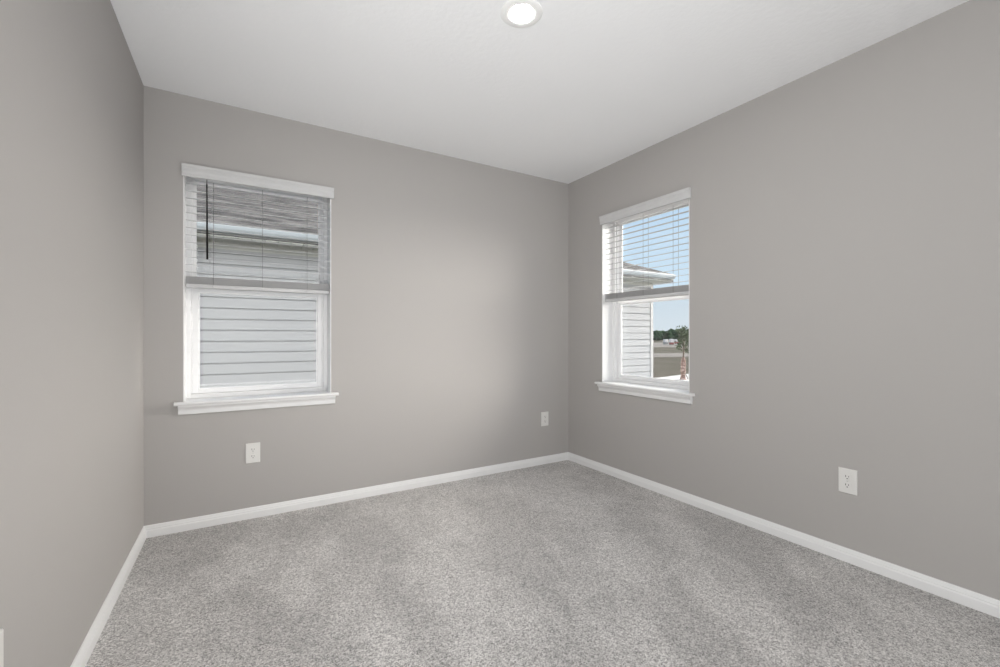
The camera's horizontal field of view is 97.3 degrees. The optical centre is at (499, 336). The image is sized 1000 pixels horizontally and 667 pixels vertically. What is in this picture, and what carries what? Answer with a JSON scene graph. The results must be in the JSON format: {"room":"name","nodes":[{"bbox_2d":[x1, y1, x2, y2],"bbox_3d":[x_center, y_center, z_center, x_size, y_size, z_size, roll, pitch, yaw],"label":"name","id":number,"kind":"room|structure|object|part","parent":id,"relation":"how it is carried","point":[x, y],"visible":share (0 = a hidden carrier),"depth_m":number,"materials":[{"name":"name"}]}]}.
{"room":"empty bedroom","nodes":[
{"label":"empty bedroom","id":0,"kind":"room"},
{"bbox_2d":[0,0,143,666],"bbox_3d":[-1.110,0.011,0.702,0.323,2.800,4.290,0,0,-31],"label":"wall","id":1,"kind":"structure","parent":0,"point":[72,87],"depth_m":1.36,"materials":[{"name":"grey paint"}]},
{"bbox_2d":[0,628,3,666],"bbox_3d":[-1.102,0.718,0.960,0.009,0.122,0.078,0,0,-30],"label":"wall outlet","id":2,"kind":"object","parent":1,"relation":"attached to","point":[1,629],"visible":1,"depth_m":0.99,"materials":[{"name":"white plastic"}]},
{"bbox_2d":[70,526,145,666],"bbox_3d":[-0.990,1.078,0.774,0.014,0.066,3.850,0,0,-30],"label":"baseboard","id":3,"kind":"structure","parent":1,"relation":"attached to","point":[85,651],"depth_m":1.74,"materials":[{"name":"white paint"}]},
{"bbox_2d":[144,86,567,525],"bbox_3d":[-0.826,0.011,3.252,3.246,2.800,0.220,0,0,-31],"label":"wall","id":4,"kind":"structure","parent":0,"point":[449,275],"depth_m":3.10,"materials":[{"name":"grey paint"}]},
{"bbox_2d":[246,442,259,463],"bbox_3d":[-1.516,0.712,2.701,0.078,0.122,0.009,0,0,-31],"label":"wall outlet","id":5,"kind":"object","parent":4,"relation":"attached to","point":[252,449],"visible":1,"depth_m":2.70,"materials":[{"name":"white plastic"}]},
{"bbox_2d":[174,176,338,414],"bbox_3d":[-1.511,-0.271,2.796,0.886,1.432,0.241,0,0,-31],"label":"window","id":6,"kind":"structure","parent":4,"relation":"in","point":[234,398],"depth_m":2.76,"materials":[{"name":"white paint"}]},
{"bbox_2d":[181,162,333,294],"bbox_3d":[-1.482,-0.639,2.757,0.826,0.703,0.106,0,0,-31],"label":"window blind","id":7,"kind":"object","parent":6,"relation":"attached to","point":[188,170],"visible":1,"depth_m":2.71,"materials":[{"name":"paint"}]},
{"bbox_3d":[-1.719,-0.613,2.642,0.002,0.606,0.059,0,0,-31],"label":"ladder cord","id":8,"kind":"part","parent":7,"relation":"part of","materials":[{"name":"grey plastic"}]},
{"bbox_3d":[-1.498,-0.299,2.775,0.788,0.024,0.052,0,0,-31],"label":"rail","id":9,"kind":"part","parent":7,"relation":"part of","materials":[{"name":"white plastic"}]},
{"bbox_3d":[-1.498,-0.613,2.775,0.002,0.606,0.059,0,0,-31],"label":"ladder cord","id":10,"kind":"part","parent":7,"relation":"part of","materials":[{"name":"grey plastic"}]},
{"bbox_3d":[-1.565,-0.615,2.886,0.745,0.682,0.024,0,0,-31],"label":"sash","id":11,"kind":"part","parent":6,"relation":"part of","materials":[{"name":"white plastic"}]},
{"bbox_3d":[-1.552,0.018,2.864,0.745,0.652,0.024,0,0,-31],"label":"sash","id":12,"kind":"part","parent":6,"relation":"part of","materials":[{"name":"white plastic"}]},
{"bbox_2d":[144,452,567,537],"bbox_3d":[-0.671,1.078,3.208,3.026,0.066,0.014,0,0,-31],"label":"baseboard","id":13,"kind":"structure","parent":4,"relation":"attached to","point":[176,526],"depth_m":2.93,"materials":[{"name":"white paint"}]},
{"bbox_2d":[541,412,547,425],"bbox_3d":[0.394,0.718,3.855,0.078,0.122,0.009,0,0,-31],"label":"wall outlet","id":14,"kind":"object","parent":4,"relation":"attached to","point":[544,415],"visible":1,"depth_m":3.85,"materials":[{"name":"white plastic"}]},
{"bbox_2d":[110,0,968,183],"bbox_3d":[0.321,-1.449,1.567,3.466,0.120,4.290,0,0,-31],"label":"ceiling","id":15,"kind":"structure","parent":0,"point":[567,96],"depth_m":2.21,"materials":[{"name":"white paint"}]},
{"bbox_2d":[501,0,541,27],"bbox_3d":[0.092,-1.386,1.887,0.178,0.006,0.178,0,0,-31],"label":"recessed light","id":16,"kind":"object","parent":15,"relation":"in","point":[515,13],"visible":1,"depth_m":1.88,"materials":[{"name":"white plastic"}]},
{"bbox_2d":[85,460,999,666],"bbox_3d":[0.278,1.136,1.541,3.126,0.050,3.850,0,0,-31],"label":"floor","id":17,"kind":"structure","parent":0,"point":[567,563],"depth_m":1.91,"materials":[{"name":"grey carpet"}]},
{"bbox_2d":[568,0,999,599],"bbox_3d":[1.653,0.011,2.500,0.220,2.800,4.070,0,0,-31],"label":"wall","id":18,"kind":"structure","parent":0,"point":[845,215],"depth_m":2.20,"materials":[{"name":"grey paint"}]},
{"bbox_2d":[594,198,694,403],"bbox_3d":[1.116,-0.271,3.321,0.241,1.432,0.896,0,0,-31],"label":"window","id":19,"kind":"structure","parent":18,"relation":"in","point":[613,381],"depth_m":3.64,"materials":[{"name":"white paint"}]},
{"bbox_2d":[599,187,690,301],"bbox_3d":[1.077,-0.639,3.292,0.106,0.703,0.836,0,0,-31],"label":"window blind","id":20,"kind":"object","parent":19,"relation":"attached to","point":[684,194],"visible":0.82,"depth_m":3.24,"materials":[{"name":"paint"}]},
{"bbox_3d":[1.095,-0.299,3.308,0.052,0.024,0.798,0,0,-31],"label":"rail","id":21,"kind":"part","parent":20,"relation":"part of","materials":[{"name":"white plastic"}]},
{"bbox_3d":[1.231,-0.613,3.083,0.059,0.606,0.002,0,0,-31],"label":"ladder cord","id":22,"kind":"part","parent":20,"relation":"part of","materials":[{"name":"white fabric"}]},
{"bbox_3d":[1.186,-0.308,3.363,0.077,1.358,0.816,0,0,-31],"label":"frame","id":23,"kind":"part","parent":19,"relation":"part of","materials":[{"name":"white plastic"}]},
{"bbox_3d":[1.184,0.018,3.362,0.024,0.652,0.755,0,0,-31],"label":"sash","id":24,"kind":"part","parent":19,"relation":"part of","materials":[{"name":"white plastic"}]},
{"bbox_3d":[1.206,-0.615,3.375,0.024,0.682,0.755,0,0,-31],"label":"sash","id":25,"kind":"part","parent":19,"relation":"part of","materials":[{"name":"white plastic"}]},
{"bbox_2d":[568,452,999,618],"bbox_3d":[1.610,1.078,2.346,0.014,0.066,3.850,0,0,-31],"label":"baseboard","id":26,"kind":"structure","parent":18,"relation":"attached to","point":[971,599],"depth_m":2.25,"materials":[{"name":"white paint"}]},
{"bbox_2d":[838,467,856,495],"bbox_3d":[1.717,0.712,2.174,0.009,0.122,0.078,0,0,-31],"label":"wall outlet","id":27,"kind":"object","parent":18,"relation":"attached to","point":[847,478],"visible":1,"depth_m":2.17,"materials":[{"name":"white plastic"}]},
{"bbox_2d":[843,474,850,479],"bbox_3d":[1.714,0.692,2.173,0.003,0.028,0.034,0,0,-31],"label":"receptacle","id":28,"kind":"object","parent":27,"relation":"attached to","point":[845,476],"depth_m":2.17,"materials":[{"name":"grey plastic"}]},
{"bbox_2d":[843,482,850,488],"bbox_3d":[1.714,0.733,2.173,0.003,0.028,0.034,0,0,-31],"label":"receptacle","id":29,"kind":"object","parent":27,"relation":"attached to","point":[846,485],"depth_m":2.17,"materials":[{"name":"grey plastic"}]},
{"label":"outside","id":30,"kind":"structure","parent":0,"visible":0},
{"bbox_2d":[653,340,688,377],"bbox_3d":[60.967,1.511,247.150,480.000,0.200,480.000,0,0,-31],"label":"ground","id":31,"kind":"structure","parent":30,"point":[662,366],"depth_m":23.37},
{"bbox_2d":[194,185,675,398],"bbox_3d":[-6.680,-1.371,12.070,19.610,5.698,12.050,0,0,-31],"label":"house","id":32,"kind":"structure","parent":31,"relation":"on","point":[246,340],"depth_m":7.41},
{"bbox_2d":[653,330,662,339],"bbox_3d":[62.111,-0.503,175.389,4.299,4.521,5.366,0,0,-31],"label":"tree","id":33,"kind":"object","parent":31,"relation":"on","point":[657,335],"visible":0.91,"depth_m":173.97,"materials":[{"name":"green plant"}]},
{"bbox_2d":[664,330,672,339],"bbox_3d":[67.183,-0.686,175.059,4.010,4.194,4.159,0,0,-31],"label":"tree","id":34,"kind":"object","parent":31,"relation":"on","point":[668,335],"visible":0.98,"depth_m":173.89,"materials":[{"name":"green plant"}]},
{"bbox_2d":[673,329,685,338],"bbox_3d":[71.753,-0.970,175.177,4.205,4.761,4.307,0,0,-31],"label":"tree","id":35,"kind":"object","parent":31,"relation":"on","point":[674,331],"visible":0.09,"depth_m":174.78,"materials":[{"name":"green plant"}]},
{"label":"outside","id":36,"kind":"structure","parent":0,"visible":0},
{"bbox_2d":[653,342,688,346],"bbox_3d":[36.876,1.400,89.023,69.807,0.019,48.199,0,0,-31],"label":"dirt clearing","id":37,"kind":"structure","parent":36,"point":[655,344],"depth_m":71.43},
{"bbox_2d":[669,339,673,344],"bbox_3d":[28.835,0.865,74.000,0.620,1.050,0.496,0,0,-8],"label":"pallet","id":38,"kind":"object","parent":37,"relation":"on","point":[671,341],"visible":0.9,"depth_m":73.77,"materials":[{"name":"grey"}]},
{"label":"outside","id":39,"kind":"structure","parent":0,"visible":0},
{"bbox_2d":[653,353,688,356],"bbox_3d":[15.408,1.400,34.990,20.403,0.019,6.231,0,0,-17],"label":"dirt track","id":40,"kind":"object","parent":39,"point":[654,354],"visible":0.21,"depth_m":32.96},
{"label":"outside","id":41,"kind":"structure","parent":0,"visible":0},
{"bbox_2d":[659,374,688,380],"bbox_3d":[8.572,1.395,15.680,4.345,0.029,17.917,0,0,39],"label":"driveway","id":42,"kind":"structure","parent":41,"point":[676,377],"depth_m":14.98,"materials":[{"name":"concrete"}]},
{"bbox_2d":[674,325,688,379],"bbox_3d":[6.009,0.497,14.314,0.633,1.780,0.660,0,0,25],"label":"young tree","id":43,"kind":"object","parent":42,"relation":"on","point":[681,332],"visible":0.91,"depth_m":14.25,"materials":[{"name":"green plant"}]}
]}

